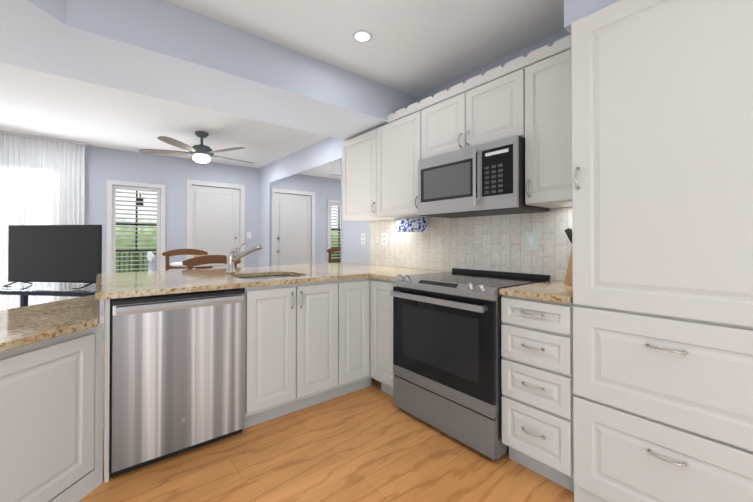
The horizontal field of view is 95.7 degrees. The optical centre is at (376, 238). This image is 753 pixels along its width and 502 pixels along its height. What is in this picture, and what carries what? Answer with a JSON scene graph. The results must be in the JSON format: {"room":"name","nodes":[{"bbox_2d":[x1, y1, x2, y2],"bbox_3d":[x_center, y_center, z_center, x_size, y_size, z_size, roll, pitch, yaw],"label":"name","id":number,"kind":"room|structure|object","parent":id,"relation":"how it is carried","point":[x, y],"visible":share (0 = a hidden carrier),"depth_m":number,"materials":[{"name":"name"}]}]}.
{"room":"kitchen","nodes":[
{"label":"kitchen","id":0,"kind":"room"},
{"bbox_2d":[84,146,258,316],"bbox_3d":[-3.847,-0.049,4.946,4.250,2.500,0.120,0,-1,-39],"label":"wall","id":1,"kind":"structure","parent":0,"point":[104,165],"depth_m":5.34,"materials":[{"name":"blue paint"}]},
{"bbox_2d":[106,180,164,272],"bbox_3d":[-3.569,0.060,5.075,0.715,1.805,0.030,0,-1,-39],"label":"window","id":2,"kind":"structure","parent":1,"relation":"in","point":[109,232],"depth_m":4.96,"materials":[{"name":"white wood"}]},
{"bbox_2d":[112,185,159,272],"bbox_3d":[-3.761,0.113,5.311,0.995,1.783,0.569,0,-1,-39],"label":"window shutters","id":3,"kind":"object","parent":2,"relation":"attached to","point":[139,201],"visible":0.62,"depth_m":5.12,"materials":[{"name":"grey wood"}]},
{"bbox_2d":[186,179,244,269],"bbox_3d":[-2.709,0.123,5.780,0.920,2.170,0.018,0,-1,-39],"label":"door frame","id":4,"kind":"structure","parent":1,"relation":"attached to","point":[190,182],"depth_m":5.70,"materials":[{"name":"white wood"}]},
{"bbox_2d":[192,185,239,268],"bbox_3d":[-2.720,0.160,5.794,0.762,2.085,0.102,0,-1,-39],"label":"back door","id":5,"kind":"structure","parent":1,"relation":"in","point":[215,220],"depth_m":5.79,"materials":[{"name":"white wood"}]},
{"bbox_2d":[0,0,563,168],"bbox_3d":[-1.065,-1.357,1.534,4.550,0.060,9.000,0,-1,-39],"label":"ceiling","id":6,"kind":"structure","parent":0,"point":[415,48],"depth_m":2.54,"materials":[{"name":"white paint"}]},
{"bbox_2d":[0,0,71,27],"bbox_3d":[-1.623,-1.186,0.329,1.863,0.299,1.860,0,-1,-39],"label":"soffit","id":7,"kind":"structure","parent":6,"relation":"attached to","point":[54,11],"depth_m":1.56,"materials":[{"name":"white paint"}]},
{"bbox_2d":[0,131,87,309],"bbox_3d":[-4.537,-0.065,4.179,1.510,2.479,0.120,0,-1,-39],"label":"sheer curtain","id":8,"kind":"object","parent":6,"relation":"hanging from","point":[42,180],"visible":0.65,"depth_m":4.35,"materials":[{"name":"white fabric"}]},
{"bbox_2d":[139,131,254,165],"bbox_3d":[-2.142,-1.120,4.237,1.300,0.367,1.307,0,-1,-39],"label":"ceiling fan","id":9,"kind":"object","parent":6,"relation":"hanging from","point":[201,153],"visible":1,"depth_m":4.10,"materials":[{"name":"grey metal"}]},
{"bbox_2d":[0,0,415,140],"bbox_3d":[-1.507,-1.172,2.076,4.248,0.299,0.700,0,-1,-39],"label":"soffit","id":10,"kind":"structure","parent":6,"relation":"attached to","point":[162,49],"depth_m":2.13,"materials":[{"name":"paint"}]},
{"bbox_2d":[353,30,371,41],"bbox_3d":[-0.092,-1.317,2.216,0.128,0.006,0.128,0,-1,-39],"label":"recessed light","id":11,"kind":"object","parent":6,"relation":"in","point":[362,35],"visible":1,"depth_m":2.21,"materials":[{"name":"white"}]},
{"bbox_2d":[564,0,618,33],"bbox_3d":[1.470,-1.157,1.319,0.584,0.341,1.170,0,-1,-39],"label":"soffit","id":12,"kind":"structure","parent":6,"relation":"attached to","point":[574,10],"depth_m":1.54,"materials":[{"name":"paint"}]},
{"bbox_2d":[78,324,573,501],"bbox_3d":[-1.065,1.203,1.514,4.550,0.060,9.000,0,-1,-39],"label":"floor","id":13,"kind":"structure","parent":0,"point":[372,443],"depth_m":1.74,"materials":[{"name":"brown wood"}]},
{"bbox_2d":[0,323,102,501],"bbox_3d":[-1.451,0.783,0.629,1.484,0.764,1.476,0,-1,-39],"label":"base cabinet","id":14,"kind":"object","parent":13,"relation":"on","point":[51,419],"visible":0.88,"depth_m":0.74,"materials":[{"name":"white paint"}]},
{"bbox_2d":[0,295,98,351],"bbox_3d":[-1.709,0.385,0.974,1.414,0.032,2.392,0,-1,-39],"label":"countertop","id":15,"kind":"structure","parent":14,"relation":"on","point":[24,326],"depth_m":1.56,"materials":[{"name":"stone"}]},
{"bbox_2d":[0,283,103,340],"bbox_3d":[-2.932,0.812,3.119,1.300,0.748,0.460,0,0,8],"label":"tv stand","id":16,"kind":"object","parent":13,"relation":"on","point":[23,290],"visible":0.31,"depth_m":2.94,"materials":[{"name":"clear glass"}]},
{"bbox_2d":[2,225,101,288],"bbox_3d":[-2.934,0.154,3.107,0.975,0.561,0.238,0,0,8],"label":"screen","id":17,"kind":"object","parent":16,"relation":"on","point":[58,253],"visible":0.88,"depth_m":3.09,"materials":[{"name":"black plastic"}]},
{"bbox_2d":[147,251,155,270],"bbox_3d":[-2.430,0.668,3.952,0.378,1.050,0.430,0,-1,-39],"label":"chair","id":18,"kind":"object","parent":13,"relation":"on","point":[151,258],"visible":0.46,"depth_m":3.73,"materials":[{"name":"white"}]},
{"bbox_2d":[109,288,244,476],"bbox_3d":[-1.210,0.740,2.058,0.633,0.868,0.638,0,-1,-39],"label":"dishwasher","id":19,"kind":"object","parent":13,"relation":"on","point":[177,376],"visible":0.98,"depth_m":1.80,"materials":[{"name":"silver metal"}]},
{"bbox_2d":[103,287,250,482],"bbox_3d":[-1.266,0.737,2.127,0.680,0.884,0.740,0,-1,-39],"label":"base cabinet","id":20,"kind":"object","parent":13,"relation":"on","point":[106,376],"depth_m":1.88,"materials":[{"name":"white paint"}]},
{"bbox_2d":[96,270,254,285],"bbox_3d":[-1.254,0.278,2.134,0.780,0.030,0.450,0,-1,-39],"label":"countertop","id":21,"kind":"structure","parent":20,"relation":"on","point":[125,285],"depth_m":2.27,"materials":[{"name":"beige stone"}]},
{"bbox_2d":[225,242,262,272],"bbox_3d":[-1.046,0.145,2.699,0.280,0.244,0.071,0,0,-11],"label":"faucet","id":22,"kind":"object","parent":21,"relation":"on","point":[232,258],"visible":1,"depth_m":2.67,"materials":[{"name":"silver metal"}]},
{"bbox_2d":[97,262,381,277],"bbox_3d":[-1.019,0.285,3.028,2.272,0.030,0.760,0,-1,-39],"label":"countertop","id":23,"kind":"structure","parent":20,"relation":"on","point":[279,269],"depth_m":2.90,"materials":[{"name":"beige stone"}]},
{"bbox_2d":[95,266,414,299],"bbox_3d":[-0.524,0.280,2.419,2.272,0.030,0.270,0,-1,-39],"label":"countertop","id":24,"kind":"structure","parent":20,"relation":"on","point":[304,276],"depth_m":2.05,"materials":[{"name":"beige stone"}]},
{"bbox_2d":[162,249,207,270],"bbox_3d":[-2.586,0.669,4.681,0.570,1.060,0.468,0,-1,-39],"label":"wood chair","id":25,"kind":"object","parent":13,"relation":"on","point":[166,254],"visible":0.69,"depth_m":4.79,"materials":[{"name":"brown wood"}]},
{"bbox_2d":[170,262,226,268],"bbox_3d":[-2.152,0.744,4.242,0.720,0.902,0.720,0,-1,-39],"label":"dining table","id":26,"kind":"object","parent":13,"relation":"on","point":[204,266],"visible":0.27,"depth_m":3.99,"materials":[{"name":"white"}]},
{"bbox_2d":[182,255,240,269],"bbox_3d":[-1.741,0.674,3.515,0.530,1.030,0.468,0,-1,-39],"label":"wood chair","id":27,"kind":"object","parent":13,"relation":"on","point":[205,259],"visible":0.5,"depth_m":3.30,"materials":[{"name":"brown wood"}]},
{"bbox_2d":[240,275,342,425],"bbox_3d":[-0.761,0.740,2.538,0.657,0.884,0.740,0,-1,-39],"label":"base cabinet","id":28,"kind":"object","parent":13,"relation":"on","point":[307,344],"depth_m":2.25,"materials":[{"name":"white paint"}]},
{"bbox_2d":[287,266,358,273],"bbox_3d":[-0.210,0.285,2.983,1.072,0.030,0.450,0,-1,-39],"label":"countertop","id":29,"kind":"structure","parent":28,"relation":"on","point":[316,267],"depth_m":3.11,"materials":[{"name":"beige stone"}]},
{"bbox_2d":[241,275,297,278],"bbox_3d":[-0.792,0.382,2.512,0.509,0.168,0.529,0,-1,-39],"label":"sink basin","id":30,"kind":"object","parent":29,"relation":"in","point":[270,277],"visible":0.1,"depth_m":2.76,"materials":[{"name":"silver metal"}]},
{"bbox_2d":[343,277,370,394],"bbox_3d":[-0.396,0.742,2.835,0.285,0.884,0.740,0,-1,-39],"label":"base cabinet","id":31,"kind":"object","parent":13,"relation":"on","point":[356,292],"depth_m":2.57,"materials":[{"name":"white paint"}]},
{"bbox_2d":[390,268,549,460],"bbox_3d":[0.598,0.705,2.248,0.728,0.943,0.779,0,-1,-39],"label":"range oven","id":32,"kind":"object","parent":13,"relation":"on","point":[447,357],"visible":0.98,"depth_m":1.99,"materials":[{"name":"silver metal"}]},
{"bbox_2d":[370,278,573,491],"bbox_3d":[0.631,0.738,2.269,0.656,0.883,1.467,0,-1,-39],"label":"base cabinet","id":33,"kind":"object","parent":13,"relation":"on","point":[537,378],"visible":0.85,"depth_m":1.66,"materials":[{"name":"white paint"}]},
{"bbox_2d":[367,268,450,279],"bbox_3d":[0.291,0.283,2.709,0.641,0.030,0.308,0,-1,-39],"label":"countertop","id":34,"kind":"structure","parent":33,"relation":"on","point":[380,274],"depth_m":2.71,"materials":[{"name":"beige stone"}]},
{"bbox_2d":[499,280,572,303],"bbox_3d":[0.994,0.276,1.845,0.639,0.030,0.343,0,-1,-39],"label":"countertop","id":35,"kind":"structure","parent":33,"relation":"on","point":[553,290],"depth_m":1.71,"materials":[{"name":"beige stone"}]},
{"bbox_2d":[564,228,572,284],"bbox_3d":[1.184,0.098,1.943,0.100,0.326,0.185,0,-1,-39],"label":"knife block","id":36,"kind":"object","parent":35,"relation":"on","point":[569,272],"visible":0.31,"depth_m":1.96,"materials":[{"name":"brown wood"}]},
{"bbox_2d":[571,0,752,501],"bbox_3d":[1.319,0.097,1.428,0.656,2.150,0.706,0,-1,-39],"label":"pantry cabinet","id":37,"kind":"object","parent":13,"relation":"on","point":[662,180],"visible":1,"depth_m":1.27,"materials":[{"name":"white paint"}]},
{"bbox_2d":[259,28,569,280],"bbox_3d":[0.630,-0.066,2.902,0.120,2.500,8.940,0,-1,-39],"label":"wall","id":38,"kind":"structure","parent":0,"point":[322,152],"depth_m":4.20,"materials":[{"name":"paint"}]},
{"bbox_2d":[269,158,340,265],"bbox_3d":[-1.130,-0.256,4.962,0.011,1.425,2.225,0,-1,-39],"label":"wall mirror","id":39,"kind":"object","parent":38,"relation":"attached to","point":[304,217],"visible":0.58,"depth_m":4.76,"materials":[{"name":"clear mirror"}]},
{"bbox_2d":[361,234,365,243],"bbox_3d":[-0.146,0.001,3.753,0.008,0.118,0.075,0,-1,-39],"label":"outlet","id":40,"kind":"object","parent":38,"relation":"attached to","point":[363,238],"visible":1,"depth_m":3.74,"materials":[{"name":"white plastic"}]},
{"bbox_2d":[342,106,417,221],"bbox_3d":[0.135,-0.591,3.141,0.347,0.806,1.111,0,-1,-39],"label":"upper cabinet","id":41,"kind":"object","parent":38,"relation":"attached to","point":[380,165],"depth_m":2.97,"materials":[{"name":"white paint"}]},
{"bbox_2d":[394,216,428,231],"bbox_3d":[0.302,-0.124,2.974,0.120,0.128,0.405,0,-1,-39],"label":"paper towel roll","id":42,"kind":"object","parent":41,"relation":"attached to","point":[415,224],"visible":0.96,"depth_m":2.90,"materials":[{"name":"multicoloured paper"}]},
{"bbox_2d":[418,66,517,217],"bbox_3d":[0.733,-0.597,2.406,0.347,0.806,0.857,0,-1,-39],"label":"upper cabinet","id":43,"kind":"object","parent":38,"relation":"attached to","point":[486,111],"depth_m":2.26,"materials":[{"name":"white paint"}]},
{"bbox_2d":[418,135,549,217],"bbox_3d":[0.693,-0.379,2.344,0.450,0.414,0.773,0,-1,-39],"label":"over-the-range microwave","id":44,"kind":"object","parent":43,"relation":"attached to","point":[486,179],"visible":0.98,"depth_m":2.15,"materials":[{"name":"silver metal"}]},
{"bbox_2d":[370,207,571,280],"bbox_3d":[0.640,0.039,2.783,0.010,0.457,2.247,0,-1,-39],"label":"tile backsplash","id":45,"kind":"structure","parent":38,"relation":"attached to","point":[493,243],"depth_m":2.58,"materials":[{"name":"beige tile"}]},
{"bbox_2d":[382,233,386,244],"bbox_3d":[0.082,-0.001,3.455,0.008,0.118,0.075,0,-1,-39],"label":"outlet","id":46,"kind":"object","parent":45,"relation":"attached to","point":[384,238],"visible":1,"depth_m":3.45,"materials":[{"name":"white plastic"}]},
{"bbox_2d":[525,232,537,249],"bbox_3d":[1.037,0.014,2.278,0.010,0.125,0.085,0,-1,-39],"label":"switch plate","id":47,"kind":"object","parent":45,"relation":"attached to","point":[531,240],"visible":1,"depth_m":2.28,"materials":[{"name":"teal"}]},
{"bbox_2d":[518,42,571,207],"bbox_3d":[1.098,-0.601,1.956,0.347,0.806,0.374,0,-1,-39],"label":"upper cabinet","id":48,"kind":"object","parent":38,"relation":"attached to","point":[528,98],"depth_m":1.88,"materials":[{"name":"white paint"}]},
{"label":"outside","id":49,"kind":"structure","parent":0,"visible":0},
{"bbox_2d":[115,189,156,272],"bbox_3d":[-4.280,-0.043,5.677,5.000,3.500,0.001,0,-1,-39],"label":"view","id":50,"kind":"structure","parent":49,"point":[133,233],"depth_m":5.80,"materials":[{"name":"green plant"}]}
]}

